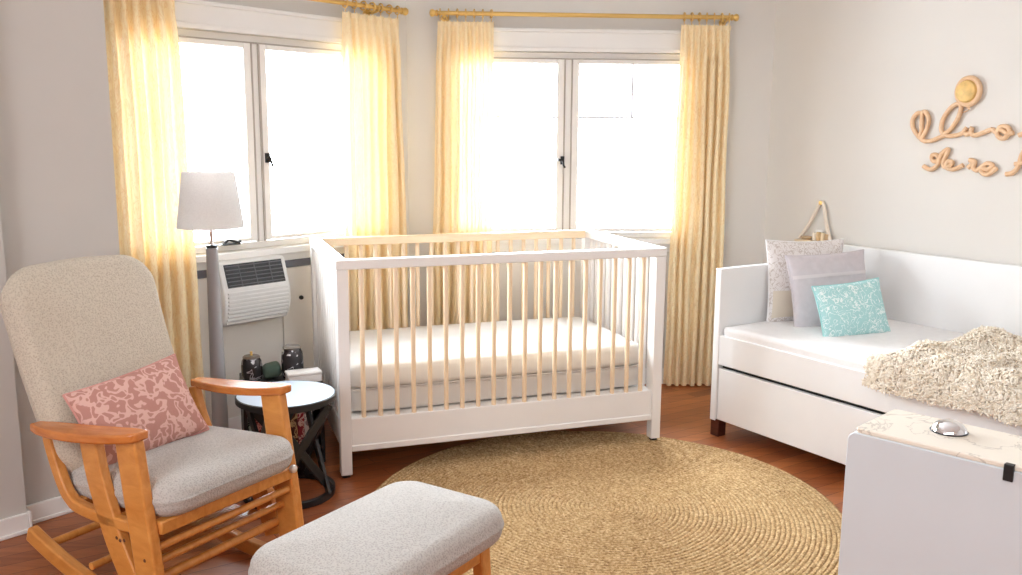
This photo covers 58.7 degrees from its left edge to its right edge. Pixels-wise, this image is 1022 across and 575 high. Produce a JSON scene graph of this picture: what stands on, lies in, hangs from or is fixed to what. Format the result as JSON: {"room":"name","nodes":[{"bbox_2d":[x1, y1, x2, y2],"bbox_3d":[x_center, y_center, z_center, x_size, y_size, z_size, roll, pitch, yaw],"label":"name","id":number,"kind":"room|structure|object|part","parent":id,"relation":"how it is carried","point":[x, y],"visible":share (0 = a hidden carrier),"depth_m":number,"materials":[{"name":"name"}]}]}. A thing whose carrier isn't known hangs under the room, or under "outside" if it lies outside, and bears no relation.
{"room":"bedroom","nodes":[
{"label":"bedroom","id":0,"kind":"room"},
{"bbox_2d":[0,209,26,519],"bbox_3d":[-2.506,-0.228,2.157,0.063,2.500,2.374,9,13,40],"label":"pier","id":1,"kind":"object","parent":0,"point":[12,488],"depth_m":3.14,"materials":[{"name":"white paint"}]},
{"bbox_2d":[0,509,32,540],"bbox_3d":[-2.495,0.971,2.350,0.063,0.072,2.386,9,13,40],"label":"baseboard","id":2,"kind":"object","parent":1,"relation":"attached to","point":[17,525],"visible":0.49,"depth_m":3.18,"materials":[{"name":"white paint"}]},
{"bbox_2d":[0,0,119,504],"bbox_3d":[-2.519,-0.276,2.445,0.340,2.500,2.800,9,13,40],"label":"wall","id":3,"kind":"structure","parent":0,"point":[58,192],"depth_m":3.21,"materials":[{"name":"white paint"}]},
{"bbox_2d":[26,496,73,523],"bbox_3d":[-1.614,0.797,3.417,0.019,0.072,0.426,9,13,40],"label":"baseboard","id":4,"kind":"structure","parent":3,"relation":"attached to","point":[54,507],"depth_m":3.32,"materials":[{"name":"white paint"}]},
{"bbox_2d":[177,0,409,326],"bbox_3d":[-1.193,-0.577,4.282,0.140,2.500,1.910,9,13,40],"label":"wall","id":5,"kind":"structure","parent":0,"point":[299,6],"depth_m":4.55,"materials":[{"name":"white paint"}]},
{"bbox_2d":[228,415,241,429],"bbox_3d":[-1.136,0.619,4.440,0.016,0.090,1.770,9,13,40],"label":"baseboard","id":6,"kind":"structure","parent":5,"relation":"attached to","point":[234,422],"depth_m":4.25,"materials":[{"name":"white paint"}]},
{"bbox_2d":[219,254,290,326],"bbox_3d":[-1.187,0.014,4.166,0.129,0.300,0.348,9,13,40],"label":"air conditioner","id":7,"kind":"object","parent":5,"relation":"attached to","point":[253,289],"visible":0.93,"depth_m":4.12,"materials":[{"name":"plastic"}]},
{"bbox_2d":[223,259,285,288],"bbox_3d":[-1.162,-0.065,4.131,0.038,0.102,0.300,9,13,40],"label":"vent","id":8,"kind":"object","parent":7,"relation":"attached to","point":[237,273],"depth_m":4.12,"materials":[{"name":"grey plastic"}]},
{"bbox_2d":[198,265,313,422],"bbox_3d":[-1.102,0.238,4.415,0.012,0.670,1.570,9,13,40],"label":"wall panel","id":9,"kind":"object","parent":5,"relation":"attached to","point":[267,339],"depth_m":4.33,"materials":[{"name":"paint"}]},
{"bbox_2d":[175,0,343,270],"bbox_3d":[-1.135,-0.683,4.184,0.050,1.163,1.544,9,13,40],"label":"trim","id":10,"kind":"structure","parent":5,"relation":"attached to","point":[191,14],"depth_m":4.12,"materials":[{"name":"white paint"}]},
{"bbox_2d":[177,28,345,253],"bbox_3d":[-1.184,-0.669,4.229,0.122,0.970,1.474,9,13,40],"label":"window","id":11,"kind":"structure","parent":5,"relation":"in","point":[257,158],"depth_m":4.21,"materials":[{"name":"paint"}]},
{"bbox_3d":[-1.421,-0.626,3.961,0.038,0.902,0.676,9,13,40],"label":"sash","id":12,"kind":"part","parent":11,"relation":"part of","materials":[{"name":"glass"}]},
{"bbox_3d":[-1.133,-0.594,4.244,0.044,0.065,0.046,9,13,40],"label":"handle","id":13,"kind":"part","parent":11,"relation":"part of","materials":[{"name":"black metal"}]},
{"bbox_3d":[-0.950,-0.713,4.498,0.038,0.902,0.676,9,13,40],"label":"sash","id":14,"kind":"part","parent":11,"relation":"part of","materials":[{"name":"glass"}]},
{"bbox_2d":[197,253,344,278],"bbox_3d":[-1.092,-0.112,4.356,0.023,0.035,1.540,9,13,40],"label":"trim","id":15,"kind":"structure","parent":5,"relation":"attached to","point":[303,261],"depth_m":4.39,"materials":[{"name":"grey paint"}]},
{"bbox_2d":[309,0,408,15],"bbox_3d":[-1.112,-1.307,4.059,0.102,0.060,1.700,9,13,40],"label":"curtain rod","id":16,"kind":"object","parent":5,"relation":"attached to","point":[404,11],"visible":0.89,"depth_m":4.48,"materials":[{"name":"gold metal"}]},
{"bbox_2d":[103,0,205,404],"bbox_3d":[-1.471,-0.267,3.776,0.070,2.030,0.348,9,13,40],"label":"curtain","id":17,"kind":"object","parent":16,"relation":"hanging from","point":[148,125],"visible":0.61,"depth_m":3.72,"materials":[{"name":"beige fabric"}]},
{"bbox_2d":[341,0,407,330],"bbox_3d":[-0.685,-0.414,4.678,0.068,2.030,0.403,9,13,40],"label":"curtain","id":18,"kind":"object","parent":16,"relation":"hanging from","point":[374,169],"visible":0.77,"depth_m":4.60,"materials":[{"name":"beige fabric"}]},
{"bbox_2d":[0,383,845,574],"bbox_3d":[0.242,1.143,1.891,7.700,0.080,7.250,0,10,0],"label":"floor","id":19,"kind":"structure","parent":0,"point":[685,410],"depth_m":3.83,"materials":[{"name":"brown wood"}]},
{"bbox_2d":[0,255,303,574],"bbox_3d":[-1.022,0.432,2.797,0.936,1.001,0.661,6,11,31],"label":"rocking chair","id":20,"kind":"object","parent":19,"relation":"on","point":[72,324],"visible":0.86,"depth_m":2.74,"materials":[{"name":"beige fabric"}]},
{"bbox_3d":[-1.144,0.602,2.900,0.030,0.035,0.502,6,11,31],"label":"rail","id":21,"kind":"part","parent":20,"relation":"part of","materials":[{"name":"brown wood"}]},
{"bbox_2d":[0,255,173,471],"bbox_3d":[-1.303,0.229,2.902,0.139,0.673,0.519,-20,-2,32],"label":"cushion","id":22,"kind":"object","parent":20,"relation":"on","point":[72,324],"depth_m":2.79,"materials":[{"name":"beige fabric"}]},
{"bbox_3d":[-1.200,0.405,2.570,0.462,0.071,0.100,6,11,31],"label":"armrest","id":23,"kind":"part","parent":20,"relation":"part of","materials":[{"name":"brown wood"}]},
{"bbox_3d":[-1.121,0.661,2.578,0.248,0.481,0.030,6,11,31],"label":"leg","id":24,"kind":"part","parent":20,"relation":"part of","materials":[{"name":"brown wood"}]},
{"bbox_2d":[62,354,209,464],"bbox_3d":[-1.145,0.387,2.803,0.162,0.295,0.399,7,11,33],"label":"throw pillow","id":25,"kind":"object","parent":20,"relation":"on","point":[156,398],"visible":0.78,"depth_m":2.77,"materials":[{"name":"pink fabric"}]},
{"bbox_3d":[-1.021,0.657,2.517,0.150,0.491,0.034,6,11,31],"label":"leg","id":26,"kind":"part","parent":20,"relation":"part of","materials":[{"name":"brown wood"}]},
{"bbox_2d":[68,426,292,516],"bbox_3d":[-1.024,0.550,2.818,0.538,0.142,0.518,6,11,31],"label":"seat cushion","id":27,"kind":"object","parent":20,"relation":"on","point":[203,474],"depth_m":2.68,"materials":[{"name":"grey fabric"}]},
{"bbox_3d":[-0.846,0.629,2.723,0.035,0.040,0.502,6,11,31],"label":"rail","id":28,"kind":"part","parent":20,"relation":"part of","materials":[{"name":"brown wood"}]},
{"bbox_3d":[-0.911,0.327,3.044,0.463,0.072,0.100,6,11,31],"label":"armrest","id":29,"kind":"part","parent":20,"relation":"part of","materials":[{"name":"brown wood"}]},
{"bbox_3d":[-0.821,0.703,3.036,0.173,0.253,0.030,6,11,31],"label":"leg","id":30,"kind":"part","parent":20,"relation":"part of","materials":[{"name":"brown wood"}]},
{"bbox_3d":[-0.744,0.583,2.970,0.150,0.491,0.034,6,11,31],"label":"leg","id":31,"kind":"part","parent":20,"relation":"part of","materials":[{"name":"brown wood"}]},
{"bbox_2d":[176,171,244,427],"bbox_3d":[-1.173,0.169,3.615,0.254,1.250,0.254,6,11,30],"label":"floor lamp","id":32,"kind":"object","parent":19,"relation":"on","point":[209,201],"visible":0.74,"depth_m":3.48,"materials":[{"name":"white fabric"}]},
{"bbox_3d":[-1.170,-0.341,3.529,0.254,0.215,0.254,0,10,0],"label":"lamp shade","id":33,"kind":"part","parent":32,"relation":"part of","materials":[{"name":"white fabric"}]},
{"bbox_3d":[-1.170,-0.262,3.542,0.020,0.205,0.020,0,10,0],"label":"stem","id":34,"kind":"part","parent":32,"relation":"part of","materials":[{"name":"silver metal"}]},
{"bbox_2d":[239,367,324,461],"bbox_3d":[-1.000,0.565,3.968,0.330,0.355,0.270,-3,10,-19],"label":"book stand","id":35,"kind":"object","parent":19,"relation":"on","point":[321,438],"visible":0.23,"depth_m":3.91,"materials":[{"name":"black metal"}]},
{"bbox_3d":[-1.149,0.581,3.918,0.014,0.337,0.270,-3,10,-19],"label":"panel","id":36,"kind":"part","parent":35,"relation":"part of","materials":[{"name":"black metal"}]},
{"bbox_2d":[241,351,262,380],"bbox_3d":[-1.106,0.334,3.880,0.088,0.128,0.088,0,10,0],"label":"jar","id":37,"kind":"object","parent":35,"relation":"on","point":[251,364],"visible":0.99,"depth_m":3.85,"materials":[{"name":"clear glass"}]},
{"bbox_3d":[-1.106,0.293,3.874,0.074,0.011,0.074,0,10,0],"label":"lid","id":38,"kind":"part","parent":37,"relation":"part of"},
{"bbox_2d":[255,419,261,432],"bbox_3d":[-1.090,0.572,3.916,0.033,0.207,0.170,-3,10,-19],"label":"book","id":39,"kind":"object","parent":35,"relation":"in","point":[259,426],"visible":0.02,"depth_m":3.84,"materials":[{"name":"paper"}]},
{"bbox_2d":[262,361,280,378],"bbox_3d":[-1.037,0.357,3.941,0.078,0.066,0.098,-3,10,-19],"label":"folded cloth","id":40,"kind":"object","parent":35,"relation":"on","point":[272,369],"visible":0.97,"depth_m":3.90,"materials":[{"name":"green fabric"}]},
{"bbox_2d":[281,344,303,378],"bbox_3d":[-0.946,0.318,3.934,0.094,0.142,0.094,0,10,0],"label":"jar","id":41,"kind":"object","parent":35,"relation":"on","point":[292,354],"visible":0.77,"depth_m":3.90,"materials":[{"name":"clear glass"}]},
{"bbox_3d":[-0.945,0.255,3.924,0.079,0.014,0.079,0,10,0],"label":"lid","id":42,"kind":"part","parent":41,"relation":"part of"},
{"bbox_2d":[290,413,297,441],"bbox_3d":[-0.959,0.554,3.959,0.039,0.229,0.170,-3,10,-19],"label":"book","id":43,"kind":"object","parent":35,"relation":"in","point":[293,422],"visible":0.14,"depth_m":3.89,"materials":[{"name":"paper"}]},
{"bbox_2d":[297,412,304,443],"bbox_3d":[-0.926,0.548,3.970,0.027,0.236,0.170,-3,10,-19],"label":"book","id":44,"kind":"object","parent":35,"relation":"in","point":[300,416],"visible":0.17,"depth_m":3.90,"materials":[{"name":"paper"}]},
{"bbox_2d":[284,367,321,381],"bbox_3d":[-0.883,0.377,3.873,0.146,0.048,0.076,-4,11,-26],"label":"tissue box","id":45,"kind":"object","parent":35,"relation":"on","point":[306,374],"visible":0.89,"depth_m":3.85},
{"bbox_3d":[-0.883,0.360,3.870,0.146,0.014,0.076,-4,11,-26],"label":"lid","id":46,"kind":"part","parent":45,"relation":"part of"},
{"bbox_2d":[304,411,311,433],"bbox_3d":[-0.897,0.557,3.982,0.033,0.215,0.170,-3,10,-19],"label":"book","id":47,"kind":"object","parent":35,"relation":"in","point":[306,426],"visible":0.02,"depth_m":3.90,"materials":[{"name":"paper"}]},
{"bbox_3d":[-0.851,0.566,4.021,0.014,0.337,0.270,-3,10,-19],"label":"panel","id":48,"kind":"part","parent":35,"relation":"part of","materials":[{"name":"black metal"}]},
{"bbox_2d":[235,380,335,508],"bbox_3d":[-0.870,0.609,3.546,0.380,0.408,0.380,0,10,0],"label":"side table","id":49,"kind":"object","parent":19,"relation":"on","point":[304,396],"visible":0.62,"depth_m":3.49,"materials":[{"name":"white metal"}]},
{"bbox_2d":[248,481,503,574],"bbox_3d":[-0.323,0.800,2.331,0.398,0.445,0.628,7,11,32],"label":"ottoman","id":50,"kind":"object","parent":19,"relation":"on","point":[402,527],"visible":1,"depth_m":2.23,"materials":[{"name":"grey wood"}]},
{"bbox_3d":[-0.210,0.741,2.246,0.022,0.046,0.450,7,11,32],"label":"rail","id":51,"kind":"part","parent":50,"relation":"part of","materials":[{"name":"brown wood"}]},
{"bbox_3d":[-0.071,0.843,2.466,0.049,0.319,0.057,7,11,32],"label":"leg","id":52,"kind":"part","parent":50,"relation":"part of","materials":[{"name":"brown wood"}]},
{"bbox_2d":[309,229,666,477],"bbox_3d":[-0.139,0.238,4.286,1.469,0.905,0.844,-3,10,-19],"label":"crib","id":53,"kind":"object","parent":19,"relation":"on","point":[362,430],"visible":0.79,"depth_m":3.98,"materials":[{"name":"white wood"}]},
{"bbox_3d":[-0.939,0.223,4.427,0.046,0.854,0.046,-3,10,-19],"label":"leg","id":54,"kind":"part","parent":53,"relation":"part of","materials":[{"name":"white wood"}]},
{"bbox_3d":[-0.807,-0.154,3.983,0.048,0.039,0.746,-3,10,-19],"label":"rail","id":55,"kind":"part","parent":53,"relation":"part of","materials":[{"name":"white wood"}]},
{"bbox_3d":[-0.678,0.349,3.688,0.046,0.854,0.046,-3,10,-19],"label":"leg","id":56,"kind":"part","parent":53,"relation":"part of","materials":[{"name":"white wood"}]},
{"bbox_3d":[-0.267,-0.252,4.585,1.469,0.039,0.048,-3,10,-19],"label":"rail","id":57,"kind":"part","parent":53,"relation":"part of","materials":[{"name":"white wood"}]},
{"bbox_2d":[349,317,638,410],"bbox_3d":[-0.144,0.334,4.300,1.353,0.217,0.710,-3,10,-19],"label":"mattress","id":58,"kind":"object","parent":53,"relation":"on","point":[371,370],"visible":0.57,"depth_m":4.04,"materials":[{"name":"white fabric"}]},
{"bbox_3d":[-0.145,0.387,4.309,1.345,0.110,0.699,-3,10,-19],"label":"mattress","id":59,"kind":"part","parent":58,"relation":"part of","materials":[{"name":"white fabric"}]},
{"bbox_3d":[-0.005,-0.126,3.844,1.469,0.039,0.048,-3,10,-19],"label":"rail","id":60,"kind":"part","parent":53,"relation":"part of","materials":[{"name":"white wood"}]},
{"bbox_3d":[0.401,0.154,4.889,0.046,0.854,0.046,-3,10,-19],"label":"leg","id":61,"kind":"part","parent":53,"relation":"part of","materials":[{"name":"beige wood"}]},
{"bbox_3d":[0.535,-0.223,4.446,0.048,0.039,0.746,-3,10,-19],"label":"rail","id":62,"kind":"part","parent":53,"relation":"part of","materials":[{"name":"white wood"}]},
{"bbox_3d":[0.662,0.276,4.149,0.046,0.846,0.046,-3,10,-19],"label":"leg","id":63,"kind":"part","parent":53,"relation":"part of","materials":[{"name":"white wood"}]},
{"bbox_2d":[375,431,841,574],"bbox_3d":[0.348,0.835,3.458,1.798,0.009,1.794,5,11,27],"label":"round rug","id":64,"kind":"object","parent":19,"relation":"on","point":[568,502],"visible":0.88,"depth_m":3.48,"materials":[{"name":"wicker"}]},
{"bbox_2d":[710,244,1021,464],"bbox_3d":[1.884,0.385,3.636,0.884,0.858,2.084,-6,11,-33],"label":"daybed","id":65,"kind":"object","parent":19,"relation":"on","point":[812,405],"visible":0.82,"depth_m":4.05,"materials":[{"name":"white paint"}]},
{"bbox_3d":[0.982,0.658,4.314,0.050,0.082,0.050,-6,11,-33],"label":"leg","id":66,"kind":"part","parent":65,"relation":"part of","materials":[{"name":"brown wood"}]},
{"bbox_3d":[1.311,0.233,4.472,0.852,0.722,0.034,-6,11,-33],"label":"headboard","id":67,"kind":"part","parent":65,"relation":"part of","materials":[{"name":"white paint"}]},
{"bbox_2d":[724,319,963,370],"bbox_3d":[1.876,0.338,3.620,0.840,0.119,2.012,-6,11,-33],"label":"mattress","id":68,"kind":"object","parent":65,"relation":"on","point":[851,351],"visible":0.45,"depth_m":3.98,"materials":[{"name":"white fabric"}]},
{"bbox_2d":[765,238,843,321],"bbox_3d":[1.419,-0.030,4.379,0.445,0.410,0.122,-3,10,-18],"label":"throw pillow","id":69,"kind":"object","parent":68,"relation":"on","point":[780,307],"visible":0.48,"depth_m":4.31,"materials":[{"name":"white fabric"}]},
{"bbox_3d":[1.339,0.079,4.323,0.215,0.131,0.017,-1,10,-9],"label":"beige panel","id":70,"kind":"part","parent":69,"relation":"part of","materials":[{"name":"fabric"}]},
{"bbox_2d":[785,249,865,326],"bbox_3d":[1.499,0.013,4.280,0.448,0.366,0.145,-3,10,-17],"label":"throw pillow","id":71,"kind":"object","parent":68,"relation":"on","point":[805,271],"visible":0.69,"depth_m":4.22,"materials":[{"name":"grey fabric"}]},
{"bbox_2d":[811,277,890,336],"bbox_3d":[1.526,0.101,4.075,0.376,0.270,0.137,-3,10,-18],"label":"throw pillow","id":72,"kind":"object","parent":68,"relation":"on","point":[853,308],"visible":0.83,"depth_m":4.03,"materials":[{"name":"teal fabric"}]},
{"bbox_2d":[862,325,1021,426],"bbox_3d":[1.988,0.311,3.401,0.938,0.217,0.918,-6,11,-33],"label":"throw","id":73,"kind":"object","parent":68,"relation":"on","point":[980,370],"visible":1,"depth_m":3.32,"materials":[{"name":"beige fabric"}]},
{"bbox_3d":[1.529,0.433,3.407,0.026,0.140,2.020,-6,11,-33],"label":"rail","id":74,"kind":"part","parent":65,"relation":"part of","materials":[{"name":"white paint"}]},
{"bbox_3d":[2.243,0.312,3.858,0.030,0.783,2.080,-6,11,-33],"label":"panel","id":75,"kind":"part","parent":65,"relation":"part of","materials":[{"name":"white paint"}]},
{"bbox_2d":[838,409,1021,574],"bbox_3d":[1.312,0.718,2.400,0.269,0.603,0.800,-9,13,-44],"label":"storage cabinet","id":76,"kind":"object","parent":19,"relation":"on","point":[917,500],"visible":1,"depth_m":2.42,"materials":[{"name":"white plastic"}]},
{"bbox_2d":[930,419,968,436],"bbox_3d":[1.205,0.379,2.499,0.098,0.033,0.098,4,10,20],"label":"dome","id":77,"kind":"object","parent":76,"relation":"on","point":[946,427],"visible":1,"depth_m":2.47,"materials":[{"name":"silver metal"}]},
{"bbox_2d":[406,0,775,367],"bbox_3d":[0.429,-0.694,5.040,2.102,2.500,0.140,0,10,-4],"label":"wall","id":78,"kind":"structure","parent":0,"point":[751,47],"depth_m":4.93,"materials":[{"name":"white paint"}]},
{"bbox_2d":[429,9,738,25],"bbox_3d":[0.390,-1.420,4.791,1.633,0.060,0.102,0,10,-4],"label":"curtain rod","id":79,"kind":"object","parent":78,"relation":"attached to","point":[432,12],"visible":0.99,"depth_m":4.75,"materials":[{"name":"gold metal"}]},
{"bbox_2d":[433,8,493,324],"bbox_3d":[-0.263,-0.445,4.883,0.337,2.028,0.057,0,10,-4],"label":"curtain","id":80,"kind":"object","parent":79,"relation":"hanging from","point":[464,52],"visible":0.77,"depth_m":4.83,"materials":[{"name":"yellow fabric"}]},
{"bbox_2d":[663,12,730,385],"bbox_3d":[1.026,-0.452,4.971,0.310,2.030,0.066,0,10,-4],"label":"curtain","id":81,"kind":"object","parent":79,"relation":"hanging from","point":[700,145],"visible":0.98,"depth_m":4.96,"materials":[{"name":"beige fabric"}]},
{"bbox_2d":[492,52,679,237],"bbox_3d":[0.324,-0.772,4.990,1.366,1.000,0.120,0,10,-4],"label":"window","id":82,"kind":"structure","parent":78,"relation":"in","point":[567,116],"depth_m":4.96,"materials":[{"name":"paint"}]},
{"bbox_3d":[-0.016,-0.771,4.968,0.605,0.932,0.038,0,10,-4],"label":"sash","id":83,"kind":"part","parent":82,"relation":"part of","materials":[{"name":"glass"}]},
{"bbox_3d":[0.275,-0.683,4.963,0.046,0.065,0.044,0,10,-4],"label":"handle","id":84,"kind":"part","parent":82,"relation":"part of","materials":[{"name":"black metal"}]},
{"bbox_3d":[0.648,-0.774,5.012,0.639,0.932,0.038,0,10,-4],"label":"sash","id":85,"kind":"part","parent":82,"relation":"part of","materials":[{"name":"glass"}]},
{"bbox_2d":[492,28,680,251],"bbox_3d":[0.328,-0.784,4.931,1.436,1.193,0.033,0,10,-4],"label":"trim","id":86,"kind":"structure","parent":78,"relation":"attached to","point":[505,39],"depth_m":4.85,"materials":[{"name":"white paint"}]},
{"bbox_2d":[645,368,663,383],"bbox_3d":[0.427,0.507,5.165,1.982,0.090,0.014,0,10,-4],"label":"baseboard","id":87,"kind":"structure","parent":78,"relation":"attached to","point":[645,368],"depth_m":5.18,"materials":[{"name":"white paint"}]},
{"bbox_2d":[763,0,1021,265],"bbox_3d":[2.491,-0.429,3.549,0.141,2.500,3.800,-6,11,-33],"label":"wall","id":88,"kind":"structure","parent":0,"point":[850,77],"depth_m":4.37,"materials":[{"name":"white paint"}]},
{"bbox_2d":[794,201,831,240],"bbox_3d":[1.597,-0.344,4.760,0.065,0.222,0.216,-6,11,-33],"label":"shelf","id":89,"kind":"object","parent":88,"relation":"attached to","point":[820,203],"visible":0.85,"depth_m":4.76,"materials":[{"name":"beige wood"}]},
{"bbox_2d":[801,236,811,239],"bbox_3d":[1.565,-0.264,4.821,0.060,0.016,0.060,-6,11,-33],"label":"dish","id":90,"kind":"object","parent":89,"relation":"on","point":[802,237],"visible":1,"depth_m":4.80,"materials":[{"name":"beige wood"}]},
{"bbox_2d":[812,233,815,240],"bbox_3d":[1.593,-0.270,4.773,0.024,0.045,0.024,-6,11,-33],"label":"candle","id":91,"kind":"object","parent":89,"relation":"on","point":[813,234],"visible":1,"depth_m":4.76,"materials":[{"name":"wax"}]},
{"bbox_2d":[816,232,820,240],"bbox_3d":[1.607,-0.269,4.751,0.024,0.051,0.024,-6,11,-33],"label":"candle","id":92,"kind":"object","parent":89,"relation":"on","point":[818,234],"visible":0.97,"depth_m":4.74,"materials":[{"name":"wax"}]},
{"bbox_2d":[820,233,824,240],"bbox_3d":[1.621,-0.264,4.729,0.024,0.049,0.024,-6,11,-33],"label":"candle","id":93,"kind":"object","parent":89,"relation":"on","point":[822,236],"visible":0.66,"depth_m":4.72,"materials":[{"name":"wax"}]},
{"bbox_2d":[910,102,1021,142],"bbox_3d":[2.044,-0.732,4.040,0.021,0.188,0.594,-6,11,-33],"label":"script sign","id":94,"kind":"object","parent":88,"relation":"attached to","point":[1005,129],"visible":1,"depth_m":4.11,"materials":[{"name":"brown wood"}]},
{"bbox_2d":[954,75,982,112],"bbox_3d":[2.028,-0.858,4.037,0.037,0.163,0.127,-6,11,-33],"label":"ornament","id":95,"kind":"object","parent":88,"relation":"attached to","point":[968,91],"visible":1,"depth_m":4.02,"materials":[{"name":"brown wood"}]},
{"bbox_2d":[922,147,1021,176],"bbox_3d":[2.060,-0.558,4.043,0.021,0.126,0.497,-6,11,-33],"label":"script sign","id":96,"kind":"object","parent":88,"relation":"attached to","point":[947,164],"visible":1,"depth_m":4.07,"materials":[{"name":"brown wood"}]}
]}

